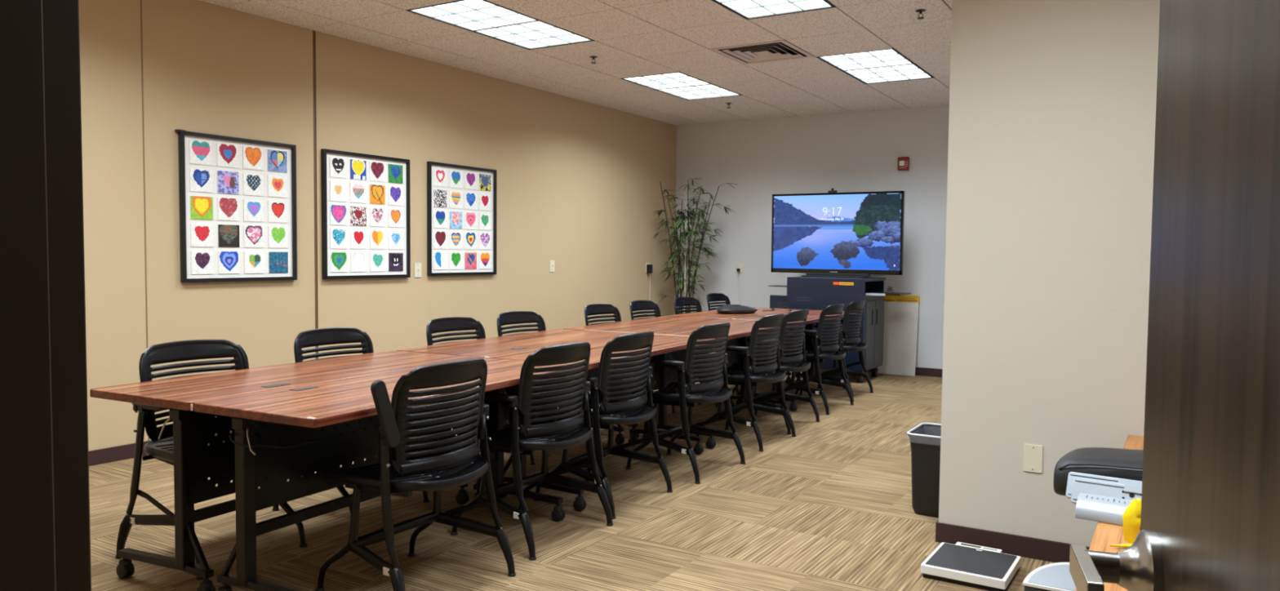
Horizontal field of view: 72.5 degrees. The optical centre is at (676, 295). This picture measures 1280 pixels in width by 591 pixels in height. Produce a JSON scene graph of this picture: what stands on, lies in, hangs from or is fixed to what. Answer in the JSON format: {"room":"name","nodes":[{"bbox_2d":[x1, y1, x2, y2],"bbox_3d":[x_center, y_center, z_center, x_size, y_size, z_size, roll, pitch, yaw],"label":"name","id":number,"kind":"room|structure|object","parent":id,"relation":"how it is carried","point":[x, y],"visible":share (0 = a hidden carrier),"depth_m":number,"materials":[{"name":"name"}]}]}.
{"room":"conference room","nodes":[
{"label":"conference room","id":0,"kind":"room"},
{"bbox_2d":[79,0,676,451],"bbox_3d":[-2.275,-0.558,6.788,0.120,2.896,8.980,2,3,30],"label":"wall","id":1,"kind":"structure","parent":0,"point":[579,188],"depth_m":6.23,"materials":[{"name":"beige paint"}]},
{"bbox_2d":[88,436,173,466],"bbox_3d":[-2.237,0.848,6.818,0.010,0.086,8.730,2,3,30],"label":"baseboard","id":2,"kind":"structure","parent":1,"relation":"attached to","point":[108,455],"depth_m":5.05,"materials":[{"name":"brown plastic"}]},
{"bbox_2d":[140,0,149,440],"bbox_3d":[-3.153,-0.472,5.170,0.002,2.691,0.007,2,3,30],"label":"trim","id":3,"kind":"structure","parent":1,"relation":"attached to","point":[140,0],"depth_m":5.16,"materials":[{"name":"brown"}]},
{"bbox_2d":[174,128,297,282],"bbox_3d":[-2.838,-0.558,5.669,0.034,0.932,0.816,2,3,30],"label":"framed picture","id":4,"kind":"object","parent":1,"relation":"attached to","point":[237,196],"visible":1,"depth_m":5.64,"materials":[{"name":"multicoloured paper"}]},
{"bbox_2d":[189,139,212,165],"bbox_3d":[-2.964,-0.889,5.433,0.001,0.143,0.143,2,3,30],"label":"painting","id":5,"kind":"object","parent":4,"relation":"attached to","point":[200,152],"depth_m":5.43},
{"bbox_2d":[190,195,213,219],"bbox_3d":[-2.967,-0.547,5.449,0.001,0.143,0.143,2,3,30],"label":"painting","id":6,"kind":"object","parent":4,"relation":"attached to","point":[202,207],"depth_m":5.45},
{"bbox_2d":[190,168,213,192],"bbox_3d":[-2.966,-0.718,5.441,0.001,0.143,0.143,2,3,30],"label":"painting","id":7,"kind":"object","parent":4,"relation":"attached to","point":[201,180],"depth_m":5.44},
{"bbox_2d":[191,223,213,246],"bbox_3d":[-2.969,-0.377,5.457,0.001,0.143,0.143,2,3,30],"label":"painting","id":8,"kind":"object","parent":4,"relation":"attached to","point":[202,234],"depth_m":5.45},
{"bbox_2d":[191,251,213,274],"bbox_3d":[-2.971,-0.206,5.465,0.001,0.143,0.143,2,3,30],"label":"painting","id":9,"kind":"object","parent":4,"relation":"attached to","point":[202,262],"depth_m":5.47},
{"bbox_2d":[217,142,238,168],"bbox_3d":[-2.874,-0.895,5.585,0.001,0.143,0.143,2,3,30],"label":"painting","id":10,"kind":"object","parent":4,"relation":"attached to","point":[227,154],"depth_m":5.58},
{"bbox_2d":[217,170,239,194],"bbox_3d":[-2.876,-0.724,5.593,0.001,0.143,0.143,2,3,30],"label":"painting","id":11,"kind":"object","parent":4,"relation":"attached to","point":[228,181],"depth_m":5.59},
{"bbox_2d":[217,224,239,247],"bbox_3d":[-2.880,-0.383,5.609,0.001,0.143,0.143,2,3,30],"label":"painting","id":12,"kind":"object","parent":4,"relation":"attached to","point":[228,234],"depth_m":5.61},
{"bbox_2d":[217,197,239,221],"bbox_3d":[-2.878,-0.554,5.601,0.001,0.143,0.143,2,3,30],"label":"painting","id":13,"kind":"object","parent":4,"relation":"attached to","point":[228,208],"depth_m":5.60},
{"bbox_2d":[218,251,239,273],"bbox_3d":[-2.882,-0.212,5.617,0.001,0.143,0.143,2,3,30],"label":"painting","id":14,"kind":"object","parent":4,"relation":"attached to","point":[228,261],"depth_m":5.62},
{"bbox_2d":[243,173,263,195],"bbox_3d":[-2.787,-0.731,5.745,0.001,0.143,0.143,2,3,30],"label":"painting","id":15,"kind":"object","parent":4,"relation":"attached to","point":[253,184],"depth_m":5.74},
{"bbox_2d":[243,146,263,170],"bbox_3d":[-2.785,-0.901,5.737,0.001,0.143,0.143,2,3,30],"label":"painting","id":16,"kind":"object","parent":4,"relation":"attached to","point":[253,157],"depth_m":5.74},
{"bbox_2d":[244,199,263,222],"bbox_3d":[-2.789,-0.560,5.753,0.001,0.143,0.143,2,3,30],"label":"painting","id":17,"kind":"object","parent":4,"relation":"attached to","point":[253,209],"depth_m":5.75},
{"bbox_2d":[244,251,264,273],"bbox_3d":[-2.793,-0.218,5.770,0.001,0.143,0.143,2,3,30],"label":"painting","id":18,"kind":"object","parent":4,"relation":"attached to","point":[254,260],"depth_m":5.77},
{"bbox_2d":[244,225,264,247],"bbox_3d":[-2.791,-0.389,5.761,0.001,0.143,0.143,2,3,30],"label":"painting","id":19,"kind":"object","parent":4,"relation":"attached to","point":[254,236],"depth_m":5.76},
{"bbox_2d":[267,174,287,197],"bbox_3d":[-2.698,-0.737,5.897,0.001,0.143,0.143,2,3,30],"label":"painting","id":20,"kind":"object","parent":4,"relation":"attached to","point":[277,185],"depth_m":5.90},
{"bbox_2d":[267,149,287,172],"bbox_3d":[-2.696,-0.908,5.889,0.001,0.143,0.143,2,3,30],"label":"painting","id":21,"kind":"object","parent":4,"relation":"attached to","point":[277,159],"depth_m":5.89},
{"bbox_2d":[268,200,287,222],"bbox_3d":[-2.700,-0.566,5.905,0.001,0.143,0.143,2,3,30],"label":"painting","id":22,"kind":"object","parent":4,"relation":"attached to","point":[277,211],"depth_m":5.91},
{"bbox_2d":[268,251,288,273],"bbox_3d":[-2.704,-0.225,5.922,0.001,0.143,0.143,2,3,30],"label":"painting","id":23,"kind":"object","parent":4,"relation":"attached to","point":[278,261],"depth_m":5.92},
{"bbox_2d":[268,226,288,248],"bbox_3d":[-2.702,-0.396,5.914,0.001,0.143,0.143,2,3,30],"label":"painting","id":24,"kind":"object","parent":4,"relation":"attached to","point":[277,236],"depth_m":5.91},
{"bbox_2d":[312,30,318,359],"bbox_3d":[-2.559,-0.514,6.182,0.004,2.691,0.022,2,3,30],"label":"trim","id":25,"kind":"structure","parent":1,"relation":"attached to","point":[313,31],"depth_m":6.17,"materials":[{"name":"brown"}]},
{"bbox_2d":[320,148,410,279],"bbox_3d":[-2.320,-0.593,6.556,0.032,0.928,0.796,2,3,30],"label":"framed picture","id":26,"kind":"object","parent":1,"relation":"attached to","point":[366,215],"visible":1,"depth_m":6.53,"materials":[{"name":"multicoloured paper"}]},
{"bbox_2d":[329,180,346,201],"bbox_3d":[-2.451,-0.754,6.319,0.001,0.143,0.143,2,3,30],"label":"painting","id":27,"kind":"object","parent":26,"relation":"attached to","point":[338,189],"depth_m":6.32},
{"bbox_2d":[329,156,346,177],"bbox_3d":[-2.450,-0.925,6.310,0.001,0.143,0.143,2,3,30],"label":"painting","id":28,"kind":"object","parent":26,"relation":"attached to","point":[337,165],"depth_m":6.31},
{"bbox_2d":[330,252,346,271],"bbox_3d":[-2.457,-0.242,6.343,0.001,0.143,0.143,2,3,30],"label":"painting","id":29,"kind":"object","parent":26,"relation":"attached to","point":[338,260],"depth_m":6.34},
{"bbox_2d":[330,228,346,248],"bbox_3d":[-2.455,-0.413,6.335,0.001,0.143,0.143,2,3,30],"label":"painting","id":30,"kind":"object","parent":26,"relation":"attached to","point":[338,236],"depth_m":6.34},
{"bbox_2d":[330,204,346,225],"bbox_3d":[-2.453,-0.584,6.327,0.001,0.143,0.143,2,3,30],"label":"painting","id":31,"kind":"object","parent":26,"relation":"attached to","point":[338,212],"depth_m":6.33},
{"bbox_2d":[350,205,366,226],"bbox_3d":[-2.364,-0.590,6.479,0.001,0.143,0.143,2,3,30],"label":"painting","id":32,"kind":"object","parent":26,"relation":"attached to","point":[358,214],"depth_m":6.48},
{"bbox_2d":[350,182,366,203],"bbox_3d":[-2.362,-0.761,6.471,0.001,0.143,0.143,2,3,30],"label":"painting","id":33,"kind":"object","parent":26,"relation":"attached to","point":[357,191],"depth_m":6.47},
{"bbox_2d":[350,159,366,180],"bbox_3d":[-2.360,-0.932,6.463,0.001,0.143,0.143,2,3,30],"label":"painting","id":34,"kind":"object","parent":26,"relation":"attached to","point":[357,167],"depth_m":6.46},
{"bbox_2d":[351,252,366,271],"bbox_3d":[-2.368,-0.248,6.495,0.001,0.143,0.143,2,3,30],"label":"painting","id":35,"kind":"object","parent":26,"relation":"attached to","point":[358,260],"depth_m":6.49},
{"bbox_2d":[351,229,366,248],"bbox_3d":[-2.366,-0.419,6.487,0.001,0.143,0.143,2,3,30],"label":"painting","id":36,"kind":"object","parent":26,"relation":"attached to","point":[358,237],"depth_m":6.49},
{"bbox_2d":[369,230,385,248],"bbox_3d":[-2.277,-0.425,6.639,0.001,0.143,0.143,2,3,30],"label":"painting","id":37,"kind":"object","parent":26,"relation":"attached to","point":[377,237],"depth_m":6.64},
{"bbox_2d":[369,207,385,226],"bbox_3d":[-2.275,-0.596,6.631,0.001,0.143,0.143,2,3,30],"label":"painting","id":38,"kind":"object","parent":26,"relation":"attached to","point":[377,215],"depth_m":6.63},
{"bbox_2d":[369,184,385,204],"bbox_3d":[-2.273,-0.767,6.623,0.001,0.143,0.143,2,3,30],"label":"painting","id":39,"kind":"object","parent":26,"relation":"attached to","point":[377,193],"depth_m":6.62},
{"bbox_2d":[369,161,385,182],"bbox_3d":[-2.271,-0.938,6.615,0.001,0.143,0.143,2,3,30],"label":"painting","id":40,"kind":"object","parent":26,"relation":"attached to","point":[376,169],"depth_m":6.61},
{"bbox_2d":[370,252,385,271],"bbox_3d":[-2.279,-0.255,6.648,0.001,0.143,0.143,2,3,30],"label":"painting","id":41,"kind":"object","parent":26,"relation":"attached to","point":[377,260],"depth_m":6.65},
{"bbox_2d":[388,164,402,183],"bbox_3d":[-2.182,-0.944,6.767,0.001,0.143,0.143,2,3,30],"label":"painting","id":42,"kind":"object","parent":26,"relation":"attached to","point":[395,171],"depth_m":6.77},
{"bbox_2d":[388,253,403,271],"bbox_3d":[-2.190,-0.261,6.800,0.001,0.143,0.143,2,3,30],"label":"painting","id":43,"kind":"object","parent":26,"relation":"attached to","point":[395,260],"depth_m":6.80},
{"bbox_2d":[388,230,403,248],"bbox_3d":[-2.188,-0.432,6.792,0.001,0.143,0.143,2,3,30],"label":"painting","id":44,"kind":"object","parent":26,"relation":"attached to","point":[395,237],"depth_m":6.79},
{"bbox_2d":[388,208,403,227],"bbox_3d":[-2.186,-0.603,6.783,0.001,0.143,0.143,2,3,30],"label":"painting","id":45,"kind":"object","parent":26,"relation":"attached to","point":[395,215],"depth_m":6.79},
{"bbox_2d":[388,186,403,205],"bbox_3d":[-2.184,-0.773,6.775,0.001,0.143,0.143,2,3,30],"label":"painting","id":46,"kind":"object","parent":26,"relation":"attached to","point":[395,193],"depth_m":6.78},
{"bbox_2d":[426,160,497,275],"bbox_3d":[-1.815,-0.637,7.418,0.032,0.928,0.796,2,3,30],"label":"framed picture","id":47,"kind":"object","parent":1,"relation":"attached to","point":[461,200],"visible":1,"depth_m":7.39,"materials":[{"name":"multicoloured paper"}]},
{"bbox_2d":[434,252,446,269],"bbox_3d":[-1.952,-0.286,7.205,0.001,0.143,0.143,2,3,30],"label":"painting","id":48,"kind":"object","parent":47,"relation":"attached to","point":[440,258],"depth_m":7.20},
{"bbox_2d":[434,231,446,248],"bbox_3d":[-1.950,-0.457,7.197,0.001,0.143,0.143,2,3,30],"label":"painting","id":49,"kind":"object","parent":47,"relation":"attached to","point":[440,237],"depth_m":7.19},
{"bbox_2d":[434,210,446,228],"bbox_3d":[-1.948,-0.627,7.189,0.001,0.143,0.143,2,3,30],"label":"painting","id":50,"kind":"object","parent":47,"relation":"attached to","point":[440,216],"depth_m":7.19},
{"bbox_2d":[434,189,446,207],"bbox_3d":[-1.946,-0.798,7.181,0.001,0.143,0.143,2,3,30],"label":"painting","id":51,"kind":"object","parent":47,"relation":"attached to","point":[440,196],"depth_m":7.18},
{"bbox_2d":[434,168,446,186],"bbox_3d":[-1.944,-0.969,7.172,0.001,0.143,0.143,2,3,30],"label":"painting","id":52,"kind":"object","parent":47,"relation":"attached to","point":[440,175],"depth_m":7.17},
{"bbox_2d":[449,252,462,269],"bbox_3d":[-1.863,-0.292,7.357,0.001,0.143,0.143,2,3,30],"label":"painting","id":53,"kind":"object","parent":47,"relation":"attached to","point":[455,258],"depth_m":7.36},
{"bbox_2d":[449,231,462,248],"bbox_3d":[-1.861,-0.463,7.349,0.001,0.143,0.143,2,3,30],"label":"painting","id":54,"kind":"object","parent":47,"relation":"attached to","point":[455,237],"depth_m":7.35},
{"bbox_2d":[449,211,462,228],"bbox_3d":[-1.859,-0.634,7.341,0.001,0.143,0.143,2,3,30],"label":"painting","id":55,"kind":"object","parent":47,"relation":"attached to","point":[455,217],"depth_m":7.34},
{"bbox_2d":[449,191,462,208],"bbox_3d":[-1.857,-0.804,7.333,0.001,0.143,0.143,2,3,30],"label":"painting","id":56,"kind":"object","parent":47,"relation":"attached to","point":[455,197],"depth_m":7.33},
{"bbox_2d":[449,169,462,188],"bbox_3d":[-1.855,-0.975,7.325,0.001,0.143,0.143,2,3,30],"label":"painting","id":57,"kind":"object","parent":47,"relation":"attached to","point":[455,176],"depth_m":7.32},
{"bbox_2d":[464,191,476,209],"bbox_3d":[-1.768,-0.811,7.485,0.001,0.143,0.143,2,3,30],"label":"painting","id":58,"kind":"object","parent":47,"relation":"attached to","point":[470,198],"depth_m":7.48},
{"bbox_2d":[464,172,476,190],"bbox_3d":[-1.766,-0.982,7.477,0.001,0.143,0.143,2,3,30],"label":"painting","id":59,"kind":"object","parent":47,"relation":"attached to","point":[470,179],"depth_m":7.47},
{"bbox_2d":[88,368,1055,590],"bbox_3d":[0.121,1.057,4.432,6.700,0.050,10.700,2,3,30],"label":"floor","id":60,"kind":"structure","parent":0,"point":[828,506],"depth_m":3.96,"materials":[{"name":"carpet"}]},
{"bbox_2d":[115,339,307,580],"bbox_3d":[-1.871,0.624,3.568,0.544,0.854,0.562,2,3,32],"label":"chair","id":61,"kind":"object","parent":60,"relation":"on","point":[161,450],"visible":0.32,"depth_m":3.52,"materials":[{"name":"black plastic"}]},
{"bbox_2d":[89,350,478,590],"bbox_3d":[-1.573,0.682,3.776,0.585,0.722,1.520,2,3,26],"label":"folding table","id":62,"kind":"object","parent":60,"relation":"on","point":[195,461],"visible":0.36,"depth_m":3.20,"materials":[{"name":"brown wood"}]},
{"bbox_2d":[271,327,429,515],"bbox_3d":[-1.549,0.596,4.231,0.544,0.854,0.562,2,3,30],"label":"chair","id":63,"kind":"object","parent":60,"relation":"on","point":[329,335],"visible":0.19,"depth_m":4.33,"materials":[{"name":"black plastic"}]},
{"bbox_2d":[190,357,580,590],"bbox_3d":[-1.045,0.701,3.511,0.585,0.722,1.522,2,3,26],"label":"folding table","id":64,"kind":"object","parent":60,"relation":"on","point":[324,406],"visible":0.55,"depth_m":3.13,"materials":[{"name":"brown wood"}]},
{"bbox_2d":[315,358,515,590],"bbox_3d":[-1.002,0.651,3.198,0.544,0.854,0.630,2,3,30],"label":"chair","id":65,"kind":"object","parent":60,"relation":"on","point":[421,468],"visible":1,"depth_m":3.08,"materials":[{"name":"black plastic"}]},
{"bbox_2d":[426,316,535,480],"bbox_3d":[-1.152,0.562,5.023,0.544,0.854,0.562,2,3,32],"label":"chair","id":66,"kind":"object","parent":60,"relation":"on","point":[449,323],"visible":0.19,"depth_m":5.15,"materials":[{"name":"black plastic"}]},
{"bbox_2d":[395,328,631,454],"bbox_3d":[-0.889,0.624,5.149,0.585,0.722,1.520,2,3,26],"label":"folding table","id":67,"kind":"object","parent":60,"relation":"on","point":[481,348],"visible":0.16,"depth_m":4.96,"materials":[{"name":"brown wood"}]},
{"bbox_2d":[450,342,613,560],"bbox_3d":[-0.659,0.623,3.867,0.544,0.854,0.562,2,3,31],"label":"chair","id":68,"kind":"object","parent":60,"relation":"on","point":[525,435],"visible":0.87,"depth_m":3.70,"materials":[{"name":"black plastic"}]},
{"bbox_2d":[497,311,570,456],"bbox_3d":[-0.874,0.537,5.601,0.544,0.854,0.562,2,3,32],"label":"chair","id":69,"kind":"object","parent":60,"relation":"on","point":[513,317],"visible":0.13,"depth_m":5.73,"materials":[{"name":"black plastic"}]},
{"bbox_2d":[484,334,715,511],"bbox_3d":[-0.359,0.643,4.888,0.585,0.722,1.520,2,3,26],"label":"folding table","id":70,"kind":"object","parent":60,"relation":"on","point":[662,344],"visible":0.24,"depth_m":4.74,"materials":[{"name":"brown wood"}]},
{"bbox_2d":[533,331,672,519],"bbox_3d":[-0.387,0.599,4.424,0.544,0.854,0.562,2,3,30],"label":"chair","id":71,"kind":"object","parent":60,"relation":"on","point":[606,412],"visible":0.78,"depth_m":4.25,"materials":[{"name":"black plastic"}]},
{"bbox_2d":[584,303,657,426],"bbox_3d":[-0.423,0.497,6.548,0.544,0.854,0.562,2,3,31],"label":"chair","id":72,"kind":"object","parent":60,"relation":"on","point":[593,308],"visible":0.11,"depth_m":6.68,"materials":[{"name":"black plastic"}]},
{"bbox_2d":[563,315,727,438],"bbox_3d":[-0.185,0.566,6.532,0.585,0.722,1.520,2,3,27],"label":"folding table","id":73,"kind":"object","parent":60,"relation":"on","point":[643,325],"visible":0.08,"depth_m":6.32,"materials":[{"name":"brown wood"}]},
{"bbox_2d":[629,300,701,413],"bbox_3d":[-0.118,0.474,7.093,0.544,0.854,0.562,2,3,29],"label":"chair","id":74,"kind":"object","parent":60,"relation":"on","point":[636,305],"visible":0.2,"depth_m":7.22,"materials":[{"name":"black plastic"}]},
{"bbox_2d":[626,322,745,484],"bbox_3d":[0.039,0.573,5.062,0.544,0.854,0.562,2,3,32],"label":"chair","id":75,"kind":"object","parent":60,"relation":"on","point":[688,393],"visible":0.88,"depth_m":4.88,"materials":[{"name":"black plastic"}]},
{"bbox_2d":[651,177,738,314],"bbox_3d":[0.205,-0.285,9.871,1.016,2.111,0.619,1,3,11],"label":"bamboo plant","id":76,"kind":"object","parent":60,"relation":"on","point":[681,286],"visible":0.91,"depth_m":9.84,"materials":[{"name":"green plant"}]},
{"bbox_2d":[673,297,738,393],"bbox_3d":[0.236,0.447,7.743,0.544,0.854,0.562,2,3,32],"label":"chair","id":77,"kind":"object","parent":60,"relation":"on","point":[678,301],"visible":0.14,"depth_m":7.89,"materials":[{"name":"black plastic"}]},
{"bbox_2d":[642,319,798,448],"bbox_3d":[0.339,0.585,6.260,0.585,0.722,1.520,2,3,27],"label":"folding table","id":78,"kind":"object","parent":60,"relation":"on","point":[740,330],"visible":0.4,"depth_m":5.97,"materials":[{"name":"brown wood"}]},
{"bbox_2d":[706,293,740,373],"bbox_3d":[0.552,0.411,8.570,0.544,0.854,0.562,2,3,31],"label":"chair","id":79,"kind":"object","parent":60,"relation":"on","point":[711,297],"visible":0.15,"depth_m":8.71,"materials":[{"name":"black plastic"}]},
{"bbox_2d":[669,306,795,400],"bbox_3d":[0.539,0.509,7.894,0.585,0.722,1.520,2,3,28],"label":"folding table","id":80,"kind":"object","parent":60,"relation":"on","point":[712,313],"visible":0.12,"depth_m":7.62,"materials":[{"name":"brown wood"}]},
{"bbox_2d":[715,304,757,314],"bbox_3d":[0.535,0.118,7.751,0.370,0.070,0.395,1,3,2],"label":"phone","id":81,"kind":"object","parent":80,"relation":"on","point":[728,308],"visible":1,"depth_m":7.64,"materials":[{"name":"black plastic"}]},
{"bbox_2d":[696,313,795,451],"bbox_3d":[0.450,0.540,5.853,0.544,0.854,0.562,2,3,30],"label":"chair","id":82,"kind":"object","parent":60,"relation":"on","point":[758,374],"visible":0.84,"depth_m":5.66,"materials":[{"name":"black plastic"}]},
{"bbox_2d":[728,309,819,434],"bbox_3d":[0.700,0.517,6.389,0.544,0.854,0.562,2,3,31],"label":"chair","id":83,"kind":"object","parent":60,"relation":"on","point":[797,315],"visible":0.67,"depth_m":6.23,"materials":[{"name":"black plastic"}]},
{"bbox_2d":[731,309,854,411],"bbox_3d":[1.059,0.528,7.612,0.585,0.722,1.520,2,3,28],"label":"folding table","id":84,"kind":"object","parent":60,"relation":"on","point":[813,317],"visible":0.22,"depth_m":7.49,"materials":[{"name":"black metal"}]},
{"bbox_2d":[772,303,853,414],"bbox_3d":[1.104,0.485,7.148,0.544,0.854,0.562,2,3,32],"label":"chair","id":85,"kind":"object","parent":60,"relation":"on","point":[835,351],"visible":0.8,"depth_m":6.95,"materials":[{"name":"black plastic"}]},
{"bbox_2d":[799,299,873,401],"bbox_3d":[1.415,0.458,7.788,0.544,0.854,0.562,2,3,30],"label":"chair","id":86,"kind":"object","parent":60,"relation":"on","point":[854,344],"visible":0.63,"depth_m":7.61,"materials":[{"name":"black plastic"}]},
{"bbox_2d":[768,275,911,382],"bbox_3d":[1.606,0.324,8.895,1.490,1.020,0.658,2,3,30],"label":"cabinet","id":87,"kind":"object","parent":60,"relation":"on","point":[812,293],"visible":0.6,"depth_m":8.61,"materials":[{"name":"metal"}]},
{"bbox_2d":[786,275,885,281],"bbox_3d":[1.626,-0.170,8.864,0.813,0.030,0.656,2,3,30],"label":"shelf","id":88,"kind":"object","parent":87,"relation":"attached to","point":[801,278],"depth_m":8.63,"materials":[{"name":"black metal"}]},
{"bbox_2d":[770,191,904,278],"bbox_3d":[1.611,-0.615,8.870,1.390,0.857,0.200,2,3,30],"label":"television","id":89,"kind":"object","parent":87,"relation":"on","point":[849,234],"visible":1,"depth_m":8.82,"materials":[{"name":"blue glass"}]},
{"bbox_2d":[877,294,919,376],"bbox_3d":[2.315,0.413,9.119,0.400,0.831,0.100,2,3,30],"label":"leaning board","id":90,"kind":"object","parent":60,"relation":"on","point":[900,312],"visible":0.76,"depth_m":9.10,"materials":[{"name":"white"}]},
{"bbox_2d":[906,422,941,517],"bbox_3d":[1.278,0.854,4.267,0.247,0.396,0.323,2,3,30],"label":"waste bin","id":91,"kind":"object","parent":60,"relation":"on","point":[925,437],"visible":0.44,"depth_m":4.16,"materials":[{"name":"black plastic"}]},
{"bbox_2d":[920,542,1021,590],"bbox_3d":[1.169,1.063,3.445,0.314,0.055,0.363,2,3,31],"label":"scale","id":92,"kind":"object","parent":60,"relation":"on","point":[972,566],"visible":1,"depth_m":3.36,"materials":[{"name":"black rubber"}]},
{"bbox_2d":[1022,562,1075,590],"bbox_3d":[1.552,1.069,3.130,0.538,0.082,0.320,2,3,30],"label":"scale","id":93,"kind":"object","parent":60,"relation":"on","point":[1056,576],"visible":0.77,"depth_m":3.15,"materials":[{"name":"white plastic"}]},
{"bbox_2d":[1075,435,1143,590],"bbox_3d":[1.566,0.877,2.192,0.910,0.555,2.309,2,3,30],"label":"table","id":94,"kind":"object","parent":60,"relation":"on","point":[1106,535],"visible":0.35,"depth_m":2.15,"materials":[{"name":"laminate"}]},
{"bbox_2d":[1053,447,1143,496],"bbox_3d":[1.503,0.551,2.573,0.702,0.154,0.290,2,3,31],"label":"machine","id":95,"kind":"object","parent":94,"relation":"on","point":[1125,464],"visible":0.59,"depth_m":2.62,"materials":[{"name":"black plastic"}]},
{"bbox_2d":[1075,493,1132,525],"bbox_3d":[1.279,0.568,2.194,0.500,0.054,0.075,2,3,34],"label":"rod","id":96,"kind":"object","parent":94,"relation":"on","point":[1106,509],"visible":0.35,"depth_m":2.28,"materials":[{"name":"silver metal"}]},
{"bbox_2d":[1066,471,1142,498],"bbox_3d":[1.349,0.552,2.352,0.550,0.071,0.048,2,3,34],"label":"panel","id":97,"kind":"object","parent":94,"relation":"on","point":[1072,475],"visible":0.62,"depth_m":2.47,"materials":[{"name":"silver metal"}]},
{"bbox_2d":[1071,477,1142,503],"bbox_3d":[1.327,0.556,2.307,0.520,0.068,0.046,2,3,34],"label":"panel","id":98,"kind":"object","parent":94,"relation":"on","point":[1113,490],"visible":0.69,"depth_m":2.41,"materials":[{"name":"silver metal"}]},
{"bbox_2d":[1110,497,1141,547],"bbox_3d":[1.106,0.540,2.073,0.149,0.112,0.062,1,3,15],"label":"snack bag","id":99,"kind":"object","parent":94,"relation":"on","point":[1131,516],"visible":0.31,"depth_m":2.07,"materials":[{"name":"yellow plastic"}]},
{"bbox_2d":[200,0,951,125],"bbox_3d":[0.640,-1.777,5.031,6.588,0.012,8.733,2,3,30],"label":"ceiling","id":100,"kind":"structure","parent":0,"point":[632,37],"depth_m":6.45,"materials":[{"name":"tile"}]},
{"bbox_2d":[405,0,595,49],"bbox_3d":[-1.163,-1.887,5.944,0.610,0.105,1.219,2,3,30],"label":"ceiling light","id":101,"kind":"object","parent":100,"relation":"attached to","point":[472,15],"visible":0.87,"depth_m":5.93,"materials":[{"name":"white plastic"}]},
{"bbox_2d":[620,71,742,100],"bbox_3d":[0.068,-1.974,8.047,0.610,0.105,1.219,2,3,30],"label":"ceiling light","id":102,"kind":"object","parent":100,"relation":"attached to","point":[674,80],"visible":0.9,"depth_m":8.07,"materials":[{"name":"white plastic"}]},
{"bbox_2d":[710,40,814,64],"bbox_3d":[0.658,-1.878,6.645,0.602,0.069,0.602,2,3,30],"label":"ceiling vent","id":103,"kind":"object","parent":100,"relation":"in","point":[768,51],"visible":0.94,"depth_m":6.71,"materials":[{"name":"metal"}]},
{"bbox_2d":[711,0,835,19],"bbox_3d":[0.415,-1.825,5.022,0.610,0.105,1.219,2,3,30],"label":"ceiling light","id":104,"kind":"object","parent":100,"relation":"attached to","point":[747,9],"visible":0.98,"depth_m":5.45,"materials":[{"name":"white plastic"}]},
{"bbox_2d":[721,0,827,15],"bbox_3d":[0.415,-1.794,5.024,0.584,0.002,1.193,2,3,30],"label":"diffuser","id":105,"kind":"object","parent":104,"relation":"attached to","point":[740,7],"depth_m":5.45,"materials":[{"name":"white plastic"}]},
{"bbox_2d":[815,47,934,84],"bbox_3d":[1.646,-1.912,7.125,0.610,0.105,1.219,2,3,30],"label":"ceiling light","id":106,"kind":"object","parent":100,"relation":"attached to","point":[862,60],"visible":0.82,"depth_m":7.13,"materials":[{"name":"white plastic"}]},
{"bbox_2d":[674,105,949,368],"bbox_3d":[1.933,-0.639,9.458,4.446,2.896,0.120,2,3,30],"label":"wall","id":107,"kind":"structure","parent":0,"point":[856,151],"depth_m":9.63,"materials":[{"name":"grey paint"}]},
{"bbox_2d":[867,367,942,377],"bbox_3d":[1.888,0.767,9.467,4.436,0.086,0.010,2,3,30],"label":"baseboard","id":108,"kind":"structure","parent":107,"relation":"attached to","point":[934,372],"depth_m":9.04,"materials":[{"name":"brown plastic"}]},
{"bbox_2d":[938,0,1159,546],"bbox_3d":[2.166,-0.337,3.212,2.274,2.896,0.120,2,3,30],"label":"wall","id":109,"kind":"structure","parent":0,"point":[1052,120],"depth_m":3.55,"materials":[{"name":"beige paint"}]},
{"bbox_2d":[935,522,1089,562],"bbox_3d":[2.062,1.067,3.256,2.164,0.086,0.010,2,3,30],"label":"baseboard","id":110,"kind":"structure","parent":109,"relation":"attached to","point":[1046,550],"depth_m":3.65,"materials":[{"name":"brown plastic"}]},
{"bbox_2d":[1023,444,1043,473],"bbox_3d":[1.466,0.671,3.590,0.072,0.114,0.008,2,3,30],"label":"blank plate","id":111,"kind":"object","parent":109,"relation":"attached to","point":[1033,454],"visible":1,"depth_m":3.59,"materials":[{"name":"beige plastic"}]},
{"bbox_3d":[-1.612,-0.286,1.274,6.600,2.896,0.120,2,3,30],"label":"doorway","id":112,"kind":"structure","parent":0,"visible":0},
{"bbox_2d":[0,0,91,590],"bbox_3d":[-0.097,0.126,0.403,1.047,2.190,0.138,2,3,30],"label":"door frame","id":113,"kind":"structure","parent":112,"relation":"attached to","point":[45,531],"depth_m":0.65,"materials":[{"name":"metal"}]},
{"bbox_2d":[1069,0,1279,590],"bbox_3d":[0.394,0.148,0.587,0.126,2.120,0.918,1,3,17],"label":"door","id":114,"kind":"structure","parent":113,"relation":"attached to","point":[1210,519],"depth_m":0.78,"materials":[{"name":"brown wood"}]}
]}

